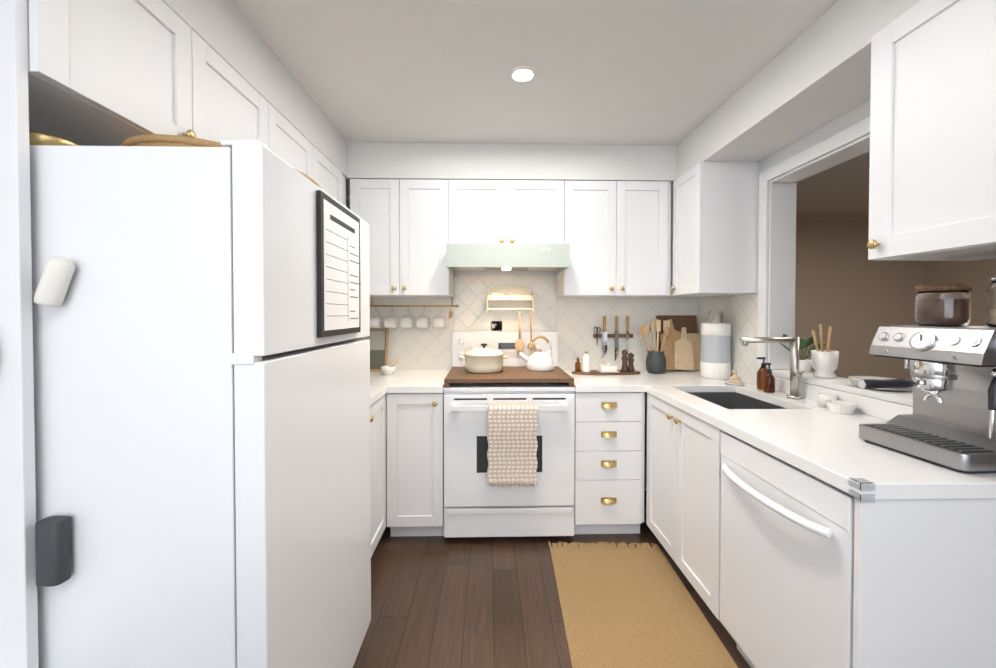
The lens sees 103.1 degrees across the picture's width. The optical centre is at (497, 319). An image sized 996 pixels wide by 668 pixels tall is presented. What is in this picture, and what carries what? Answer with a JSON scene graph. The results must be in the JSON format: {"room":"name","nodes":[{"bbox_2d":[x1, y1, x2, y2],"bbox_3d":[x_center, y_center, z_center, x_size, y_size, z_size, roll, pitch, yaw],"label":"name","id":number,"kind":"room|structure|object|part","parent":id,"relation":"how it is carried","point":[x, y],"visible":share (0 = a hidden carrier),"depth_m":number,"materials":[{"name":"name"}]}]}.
{"room":"kitchen","nodes":[
{"label":"kitchen","id":0,"kind":"room"},
{"bbox_2d":[346,193,697,490],"bbox_3d":[0.100,0.067,2.982,2.760,2.440,0.100,0,1,-1],"label":"wall","id":1,"kind":"structure","parent":0,"point":[347,194],"depth_m":2.93,"materials":[{"name":"white paint"}]},
{"bbox_2d":[27,0,274,153],"bbox_3d":[-1.099,-0.702,1.213,0.320,0.389,0.841,0,1,-1],"label":"upper cabinet","id":2,"kind":"object","parent":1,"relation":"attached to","point":[109,72],"depth_m":1.04,"materials":[{"name":"white paint"}]},
{"bbox_2d":[275,109,345,206],"bbox_3d":[-1.117,-0.529,2.020,0.320,0.759,0.892,0,1,-1],"label":"upper cabinet","id":3,"kind":"object","parent":1,"relation":"attached to","point":[291,146],"depth_m":1.99,"materials":[{"name":"white paint"}]},
{"bbox_2d":[350,179,461,311],"bbox_3d":[-0.616,-0.482,2.746,0.705,0.874,0.320,0,1,-1],"label":"upper cabinet","id":4,"kind":"object","parent":1,"relation":"attached to","point":[411,222],"depth_m":2.59,"materials":[{"name":"white paint"}]},
{"bbox_2d":[370,313,381,327],"bbox_3d":[-0.885,0.009,2.842,0.085,0.110,0.080,0,1,-1],"label":"mug","id":5,"kind":"object","parent":4,"relation":"hanging from","point":[375,322],"visible":0.77,"depth_m":2.81,"materials":[{"name":"white ceramic"}]},
{"bbox_2d":[384,313,397,327],"bbox_3d":[-0.770,0.009,2.845,0.085,0.110,0.080,0,1,-1],"label":"mug","id":6,"kind":"object","parent":4,"relation":"hanging from","point":[390,322],"visible":1,"depth_m":2.81,"materials":[{"name":"white ceramic"}]},
{"bbox_2d":[400,313,413,327],"bbox_3d":[-0.655,0.009,2.847,0.085,0.110,0.080,0,1,-1],"label":"mug","id":7,"kind":"object","parent":4,"relation":"hanging from","point":[406,322],"visible":0.98,"depth_m":2.82,"materials":[{"name":"white ceramic"}]},
{"bbox_3d":[-0.620,-0.103,2.856,0.677,0.114,0.032,0,1,-1],"label":"mug rail","id":8,"kind":"part","parent":4,"relation":"part of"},
{"bbox_2d":[416,313,429,327],"bbox_3d":[-0.540,0.009,2.850,0.085,0.110,0.080,0,1,-1],"label":"mug","id":9,"kind":"object","parent":4,"relation":"hanging from","point":[422,322],"visible":0.98,"depth_m":2.82,"materials":[{"name":"white ceramic"}]},
{"bbox_2d":[432,313,445,327],"bbox_3d":[-0.425,0.009,2.852,0.085,0.110,0.080,0,1,-1],"label":"mug","id":10,"kind":"object","parent":4,"relation":"hanging from","point":[438,322],"visible":1,"depth_m":2.82,"materials":[{"name":"white ceramic"}]},
{"bbox_2d":[487,284,533,311],"bbox_3d":[0.087,-0.154,2.864,0.340,0.205,0.115,0,1,-1],"label":"spice shelf","id":11,"kind":"object","parent":1,"relation":"attached to","point":[519,297],"visible":0.98,"depth_m":2.91,"materials":[{"name":"beige paint"}]},
{"bbox_2d":[491,317,501,330],"bbox_3d":[-0.011,0.032,2.801,0.080,0.102,0.072,0,1,-1],"label":"glass mug","id":12,"kind":"object","parent":11,"relation":"hanging from","point":[496,325],"visible":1,"depth_m":2.77,"materials":[{"name":"black glass"}]},
{"bbox_2d":[515,312,523,352],"bbox_3d":[0.153,0.094,2.816,0.068,0.297,0.023,0,1,-1],"label":"wooden spoon","id":13,"kind":"object","parent":11,"relation":"hanging from","point":[519,345],"visible":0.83,"depth_m":2.81,"materials":[{"name":"brown wood"}]},
{"bbox_2d":[527,312,535,350],"bbox_3d":[0.237,0.085,2.812,0.060,0.279,0.030,0,1,-1],"label":"ladle","id":14,"kind":"object","parent":11,"relation":"hanging from","point":[533,346],"visible":0.83,"depth_m":2.81,"materials":[{"name":"brown wood"}]},
{"bbox_2d":[462,180,565,243],"bbox_3d":[0.054,-0.695,2.758,0.760,0.449,0.320,0,1,-1],"label":"upper cabinet","id":15,"kind":"object","parent":1,"relation":"attached to","point":[493,211],"depth_m":2.60,"materials":[{"name":"white paint"}]},
{"bbox_2d":[446,243,569,274],"bbox_3d":[0.057,-0.396,2.670,0.756,0.144,0.495,0,1,-1],"label":"range hood","id":16,"kind":"object","parent":15,"relation":"attached to","point":[555,258],"visible":1,"depth_m":2.43,"materials":[{"name":"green metal"}]},
{"bbox_2d":[370,275,697,369],"bbox_3d":[0.101,0.082,2.929,2.799,0.812,0.005,0,1,-1],"label":"tile backsplash","id":17,"kind":"structure","parent":1,"relation":"attached to","point":[573,322],"depth_m":2.93,"materials":[{"name":"beige tile"}]},
{"bbox_2d":[593,316,632,359],"bbox_3d":[0.853,0.145,2.929,0.296,0.335,0.029,0,1,-1],"label":"knife strip","id":18,"kind":"object","parent":17,"relation":"attached to","point":[604,335],"visible":0.96,"depth_m":2.92,"materials":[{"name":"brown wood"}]},
{"bbox_2d":[556,181,670,296],"bbox_3d":[0.762,-0.540,2.776,0.778,0.759,0.320,0,1,-1],"label":"upper cabinet","id":19,"kind":"object","parent":1,"relation":"attached to","point":[616,235],"depth_m":2.62,"materials":[{"name":"white paint"}]},
{"bbox_2d":[231,0,869,215],"bbox_3d":[1.791,-1.176,1.151,6.300,0.100,6.800,0,1,-1],"label":"ceiling","id":20,"kind":"structure","parent":0,"point":[642,72],"depth_m":1.76,"materials":[{"name":"white paint"}]},
{"bbox_2d":[509,66,535,82],"bbox_3d":[0.115,-1.132,1.834,0.124,0.008,0.124,0,1,-1],"label":"recessed light","id":21,"kind":"object","parent":20,"relation":"in","point":[523,74],"visible":1,"depth_m":1.83,"materials":[{"name":"white plastic"}]},
{"bbox_2d":[162,0,920,192],"bbox_3d":[0.138,-1.011,1.215,2.798,0.229,3.398,0,1,-1],"label":"soffit","id":22,"kind":"structure","parent":20,"relation":"attached to","point":[815,75],"depth_m":1.91,"materials":[{"name":"white paint"}]},
{"bbox_2d":[867,0,995,260],"bbox_3d":[1.339,-0.539,1.060,0.368,0.709,0.400,0,1,-1],"label":"upper cabinet","id":23,"kind":"object","parent":22,"relation":"attached to","point":[932,182],"visible":1,"depth_m":1.08,"materials":[{"name":"white paint"}]},
{"bbox_2d":[353,491,750,667],"bbox_3d":[1.791,1.339,1.188,6.300,0.050,6.800,0,1,-1],"label":"floor","id":24,"kind":"structure","parent":0,"point":[463,602],"depth_m":1.82,"materials":[{"name":"brown wood"}]},
{"bbox_2d":[0,0,38,667],"bbox_3d":[-1.099,0.215,0.796,0.302,2.209,0.022,0,1,-1],"label":"wall","id":25,"kind":"structure","parent":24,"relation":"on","point":[18,620],"depth_m":0.79,"materials":[{"name":"white paint"}]},
{"bbox_2d":[29,131,370,667],"bbox_3d":[-0.858,0.456,1.199,0.745,1.716,0.744,0,1,-1],"label":"fridge","id":26,"kind":"object","parent":24,"relation":"on","point":[202,427],"depth_m":0.84,"materials":[{"name":"white metal"}]},
{"bbox_2d":[35,516,70,586],"bbox_3d":[-0.912,0.474,0.812,0.050,0.130,0.034,0,1,-1],"label":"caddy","id":27,"kind":"object","parent":26,"relation":"attached to","point":[53,548],"visible":0.98,"depth_m":0.80,"materials":[{"name":"grey plastic"}]},
{"bbox_3d":[-1.069,-0.383,0.888,0.240,0.030,0.109,0,1,7],"label":"brass moulds","id":28,"kind":"part","parent":26,"relation":"part of","materials":[{"name":"gold metal"}]},
{"bbox_2d":[34,256,74,306],"bbox_3d":[-0.896,-0.076,0.800,0.065,0.103,0.040,0,1,-1],"label":"clip","id":29,"kind":"object","parent":26,"relation":"attached to","point":[54,282],"visible":0.96,"depth_m":0.79,"materials":[{"name":"white plastic"}]},
{"bbox_2d":[121,134,321,188],"bbox_3d":[-0.801,-0.405,1.224,0.458,0.065,0.612,0,1,-1],"label":"basket","id":30,"kind":"object","parent":26,"relation":"on","point":[162,140],"visible":0.23,"depth_m":0.93,"materials":[{"name":"wicker"}]},
{"bbox_3d":[-0.494,-0.154,1.250,0.014,0.403,0.330,0,1,-1],"label":"mounted planner frame","id":31,"kind":"part","parent":26,"relation":"part of","materials":[{"name":"white paper"}]},
{"bbox_2d":[370,403,373,556],"bbox_3d":[-0.952,0.868,1.771,0.638,0.874,0.362,0,1,-1],"label":"base cabinet","id":32,"kind":"object","parent":24,"relation":"on","point":[372,406],"depth_m":2.03,"materials":[{"name":"white paint"}]},
{"bbox_2d":[374,393,386,550],"bbox_3d":[-0.959,0.864,2.054,0.638,0.874,0.450,0,1,-1],"label":"base cabinet","id":33,"kind":"object","parent":24,"relation":"on","point":[378,445],"depth_m":2.18,"materials":[{"name":"white paint"}]},
{"bbox_2d":[370,370,401,405],"bbox_3d":[-0.952,0.403,2.248,0.660,0.040,1.329,0,1,-1],"label":"countertop","id":34,"kind":"structure","parent":33,"relation":"on","point":[378,387],"depth_m":2.32,"materials":[{"name":"white stone"}]},
{"bbox_2d":[357,328,388,370],"bbox_3d":[-0.943,0.218,2.857,0.290,0.309,0.064,0,1,-1],"label":"picture frame","id":35,"kind":"object","parent":34,"relation":"on","point":[378,337],"visible":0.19,"depth_m":2.85,"materials":[{"name":"brown wood"}]},
{"bbox_2d":[381,359,399,374],"bbox_3d":[-0.729,0.321,2.687,0.130,0.108,0.100,0,1,-1],"label":"mortar","id":36,"kind":"object","parent":34,"relation":"on","point":[388,370],"visible":1,"depth_m":2.66,"materials":[{"name":"white ceramic"}]},
{"bbox_2d":[387,391,443,536],"bbox_3d":[-0.486,0.856,2.602,0.324,0.874,0.652,0,1,-1],"label":"base cabinet","id":37,"kind":"object","parent":24,"relation":"on","point":[415,421],"depth_m":2.28,"materials":[{"name":"white paint"}]},
{"bbox_2d":[386,370,449,392],"bbox_3d":[-0.477,0.398,2.590,0.306,0.040,0.667,0,1,-1],"label":"countertop","id":38,"kind":"structure","parent":37,"relation":"on","point":[408,381],"depth_m":2.42,"materials":[{"name":"white stone"}]},
{"bbox_2d":[443,331,574,537],"bbox_3d":[0.059,0.693,2.571,0.758,1.200,0.711,0,1,-1],"label":"stove","id":39,"kind":"object","parent":24,"relation":"on","point":[476,504],"visible":0.85,"depth_m":2.27,"materials":[{"name":"white metal"}]},
{"bbox_2d":[444,366,573,386],"bbox_3d":[0.060,0.362,2.541,0.748,0.050,0.530,0,1,-1],"label":"board","id":40,"kind":"object","parent":39,"relation":"on","point":[514,374],"visible":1,"depth_m":2.35,"materials":[{"name":"brown wood"}]},
{"bbox_2d":[459,343,508,373],"bbox_3d":[-0.091,0.246,2.570,0.324,0.180,0.258,0,1,-1],"label":"pot","id":41,"kind":"object","parent":40,"relation":"on","point":[483,360],"visible":1,"depth_m":2.47,"materials":[{"name":"beige ceramic"}]},
{"bbox_2d":[519,335,554,370],"bbox_3d":[0.259,0.221,2.638,0.237,0.229,0.190,0,1,-1],"label":"kettle","id":42,"kind":"object","parent":40,"relation":"on","point":[540,360],"visible":1,"depth_m":2.58,"materials":[{"name":"white ceramic"}]},
{"bbox_2d":[487,403,537,486],"bbox_3d":[0.079,0.702,2.224,0.283,0.462,0.067,0,1,-1],"label":"dish towel","id":43,"kind":"object","parent":39,"relation":"hanging from","point":[512,441],"visible":1,"depth_m":2.20,"materials":[{"name":"white fabric"}]},
{"bbox_2d":[574,391,644,533],"bbox_3d":[0.647,0.855,2.628,0.414,0.874,0.652,0,1,-1],"label":"base cabinet","id":44,"kind":"object","parent":24,"relation":"on","point":[609,452],"depth_m":2.30,"materials":[{"name":"white paint"}]},
{"bbox_2d":[562,369,641,391],"bbox_3d":[0.640,0.397,2.613,0.400,0.040,0.668,0,1,-1],"label":"countertop","id":45,"kind":"structure","parent":44,"relation":"on","point":[582,383],"depth_m":2.35,"materials":[{"name":"white stone"}]},
{"bbox_2d":[572,370,639,374],"bbox_3d":[0.746,0.368,2.731,0.480,0.014,0.144,0,1,-1],"label":"tray","id":46,"kind":"object","parent":45,"relation":"on","point":[593,372],"visible":0.65,"depth_m":2.69,"materials":[{"name":"brown wood"}]},
{"bbox_2d":[575,357,580,371],"bbox_3d":[0.551,0.309,2.726,0.040,0.102,0.039,0,1,-1],"label":"oil bottle","id":47,"kind":"object","parent":46,"relation":"on","point":[577,366],"visible":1,"depth_m":2.71,"materials":[{"name":"orange glass"}]},
{"bbox_2d":[582,351,589,371],"bbox_3d":[0.606,0.289,2.712,0.054,0.141,0.053,0,1,-1],"label":"bottle","id":48,"kind":"object","parent":46,"relation":"on","point":[586,362],"visible":1,"depth_m":2.69,"materials":[{"name":"white ceramic"}]},
{"bbox_2d":[597,363,618,372],"bbox_3d":[0.756,0.331,2.721,0.130,0.058,0.090,0,1,-1],"label":"butter dish","id":49,"kind":"object","parent":46,"relation":"on","point":[605,368],"visible":1,"depth_m":2.69,"materials":[{"name":"white ceramic"}]},
{"bbox_2d":[621,348,628,371],"bbox_3d":[0.871,0.280,2.717,0.050,0.160,0.050,0,1,-1],"label":"pepper mill","id":50,"kind":"object","parent":46,"relation":"on","point":[624,367],"visible":1,"depth_m":2.70,"materials":[{"name":"brown wood"}]},
{"bbox_2d":[628,352,634,371],"bbox_3d":[0.920,0.292,2.739,0.050,0.135,0.050,0,1,-1],"label":"pepper mill","id":51,"kind":"object","parent":46,"relation":"on","point":[631,362],"visible":0.98,"depth_m":2.72,"materials":[{"name":"brown wood"}]},
{"bbox_2d":[618,369,995,499],"bbox_3d":[1.188,0.370,1.964,0.666,0.114,1.988,0,1,-1],"label":"countertop","id":52,"kind":"structure","parent":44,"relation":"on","point":[807,433],"depth_m":1.37,"materials":[{"name":"white stone"}]},
{"bbox_2d":[639,319,669,373],"bbox_3d":[1.109,0.187,2.766,0.216,0.375,0.136,0,1,-1],"label":"utensil crock","id":53,"kind":"object","parent":52,"relation":"on","point":[655,362],"visible":1,"depth_m":2.75,"materials":[{"name":"grey ceramic"}]},
{"bbox_2d":[656,315,700,370],"bbox_3d":[1.325,0.172,2.879,0.305,0.398,0.137,0,1,-1],"label":"cutting boards","id":54,"kind":"object","parent":52,"relation":"on","point":[682,347],"visible":0.88,"depth_m":2.87,"materials":[{"name":"brown wood"}]},
{"bbox_2d":[700,311,731,379],"bbox_3d":[1.409,0.161,2.558,0.176,0.432,0.184,0,1,-1],"label":"water filter","id":55,"kind":"object","parent":52,"relation":"on","point":[715,333],"visible":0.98,"depth_m":2.49,"materials":[{"name":"white plastic"}]},
{"bbox_2d":[724,380,745,384],"bbox_3d":[1.395,0.375,2.330,0.116,0.011,0.116,0,1,-1],"label":"dish","id":56,"kind":"object","parent":52,"relation":"on","point":[741,382],"visible":0.75,"depth_m":2.31,"materials":[{"name":"white ceramic"}]},
{"bbox_2d":[729,370,740,383],"bbox_3d":[1.395,0.336,2.330,0.060,0.078,0.060,0,1,-1],"label":"dish brush","id":57,"kind":"object","parent":56,"relation":"on","point":[735,378],"visible":1,"depth_m":2.31,"materials":[{"name":"beige"}]},
{"bbox_2d":[689,392,785,408],"bbox_3d":[1.187,0.533,2.006,0.388,0.210,0.563,0,1,-1],"label":"sink","id":58,"kind":"object","parent":52,"relation":"in","point":[730,400],"visible":0.04,"depth_m":2.28,"materials":[{"name":"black metal"}]},
{"bbox_2d":[757,357,766,389],"bbox_3d":[1.451,0.296,2.166,0.066,0.175,0.061,0,1,-1],"label":"soap bottle","id":59,"kind":"object","parent":52,"relation":"on","point":[761,372],"visible":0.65,"depth_m":2.15,"materials":[{"name":"orange glass"}]},
{"bbox_2d":[762,363,774,392],"bbox_3d":[1.421,0.307,2.080,0.062,0.155,0.053,0,1,-1],"label":"soap bottle","id":60,"kind":"object","parent":52,"relation":"on","point":[768,382],"visible":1,"depth_m":2.06,"materials":[{"name":"orange glass"}]},
{"bbox_2d":[739,337,807,398],"bbox_3d":[1.339,0.237,1.918,0.300,0.300,0.108,0,1,-1],"label":"faucet","id":61,"kind":"object","parent":52,"relation":"on","point":[796,374],"visible":1,"depth_m":1.93,"materials":[{"name":"silver metal"}]},
{"bbox_2d":[818,393,837,407],"bbox_3d":[1.472,0.362,1.767,0.068,0.055,0.067,0,1,-1],"label":"cup","id":62,"kind":"object","parent":52,"relation":"on","point":[823,398],"visible":0.58,"depth_m":1.75,"materials":[{"name":"white ceramic"}]},
{"bbox_2d":[825,400,857,413],"bbox_3d":[1.445,0.371,1.666,0.104,0.040,0.104,0,1,-1],"label":"ramekin","id":63,"kind":"object","parent":52,"relation":"on","point":[840,407],"visible":0.98,"depth_m":1.64,"materials":[{"name":"white ceramic"}]},
{"bbox_2d":[848,477,874,502],"bbox_3d":[0.899,0.422,0.979,0.036,0.048,0.036,0,1,-1],"label":"guard","id":64,"kind":"object","parent":52,"relation":"attached to","point":[860,483],"visible":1,"depth_m":0.96,"materials":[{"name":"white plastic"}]},
{"bbox_2d":[858,325,995,473],"bbox_3d":[1.297,0.210,1.150,0.457,0.376,0.333,0,1,-1],"label":"espresso machine","id":65,"kind":"object","parent":52,"relation":"on","point":[949,422],"visible":1,"depth_m":1.15,"materials":[{"name":"grey metal"}]},
{"bbox_2d":[914,284,971,326],"bbox_3d":[1.350,-0.042,1.203,0.116,0.124,0.116,0,1,-1],"label":"jar","id":66,"kind":"object","parent":65,"relation":"on","point":[943,305],"visible":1,"depth_m":1.16,"materials":[{"name":"clear glass"}]},
{"bbox_2d":[986,277,995,326],"bbox_3d":[1.408,-0.065,1.074,0.104,0.175,0.104,0,1,-1],"label":"glass canister","id":67,"kind":"object","parent":65,"relation":"on","point":[991,305],"visible":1,"depth_m":1.09,"materials":[{"name":"white"}]},
{"bbox_2d":[548,541,737,667],"bbox_3d":[0.595,1.293,1.802,0.659,0.022,1.012,0,1,-1],"label":"jute rug","id":68,"kind":"object","parent":24,"relation":"on","point":[623,605],"visible":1,"depth_m":1.75,"materials":[{"name":"beige wicker"}]},
{"bbox_2d":[646,392,885,647],"bbox_3d":[1.197,0.865,1.961,0.648,0.874,0.745,0,1,-1],"label":"base cabinet","id":69,"kind":"object","parent":24,"relation":"on","point":[683,498],"depth_m":1.73,"materials":[{"name":"white paint"}]},
{"bbox_2d":[720,432,854,667],"bbox_3d":[1.121,0.880,1.297,0.605,0.865,0.562,0,1,-1],"label":"dishwasher","id":70,"kind":"object","parent":24,"relation":"on","point":[786,563],"visible":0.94,"depth_m":1.23,"materials":[{"name":"white metal"}]},
{"bbox_2d":[698,100,869,382],"bbox_3d":[1.602,0.088,1.541,0.140,2.440,3.050,0,1,-1],"label":"wall","id":71,"kind":"structure","parent":0,"point":[859,113],"depth_m":1.90,"materials":[{"name":"white paint"}]},
{"bbox_2d":[661,161,758,296],"bbox_3d":[1.318,-0.537,2.618,0.376,0.759,0.655,0,1,-1],"label":"upper cabinet","id":72,"kind":"object","parent":71,"relation":"attached to","point":[714,224],"visible":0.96,"depth_m":2.29,"materials":[{"name":"white paint"}]},
{"bbox_2d":[698,293,758,384],"bbox_3d":[1.506,0.111,2.592,0.006,0.534,0.725,0,1,-1],"label":"tile backsplash","id":73,"kind":"structure","parent":71,"relation":"attached to","point":[741,310],"depth_m":2.46,"materials":[{"name":"beige tile"}]},
{"bbox_2d":[757,117,912,405],"bbox_3d":[1.614,-0.250,1.248,0.190,1.144,2.075,0,1,-1],"label":"trim","id":74,"kind":"structure","parent":71,"relation":"attached to","point":[777,221],"depth_m":2.21,"materials":[{"name":"white paint"}]},
{"bbox_2d":[780,334,826,372],"bbox_3d":[1.625,0.183,2.107,0.201,0.200,0.206,0,1,-1],"label":"potted plant","id":75,"kind":"object","parent":74,"relation":"on","point":[804,363],"visible":0.6,"depth_m":2.08,"materials":[{"name":"white ceramic"}]},
{"bbox_2d":[811,324,839,378],"bbox_3d":[1.608,0.155,1.947,0.110,0.261,0.110,0,1,-1],"label":"utensil crock","id":76,"kind":"object","parent":74,"relation":"on","point":[824,363],"visible":1,"depth_m":1.92,"materials":[{"name":"white ceramic"}]},
{"bbox_2d":[848,376,912,390],"bbox_3d":[1.610,0.272,1.669,0.200,0.036,0.200,0,1,-1],"label":"plate stack","id":77,"kind":"object","parent":74,"relation":"on","point":[853,380],"visible":0.33,"depth_m":1.71,"materials":[{"name":"white ceramic"}]},
{"bbox_2d":[795,216,922,379],"bbox_3d":[3.225,0.043,4.552,3.240,2.440,0.100,0,1,-1],"label":"wall","id":78,"kind":"structure","parent":0,"point":[850,293],"depth_m":4.52,"materials":[{"name":"beige paint"}]},
{"bbox_2d":[923,258,995,325],"bbox_3d":[4.990,0.093,1.242,0.100,2.440,6.800,0,1,-1],"label":"wall","id":79,"kind":"structure","parent":0,"point":[977,273],"depth_m":4.07,"materials":[{"name":"beige paint"}]}
]}

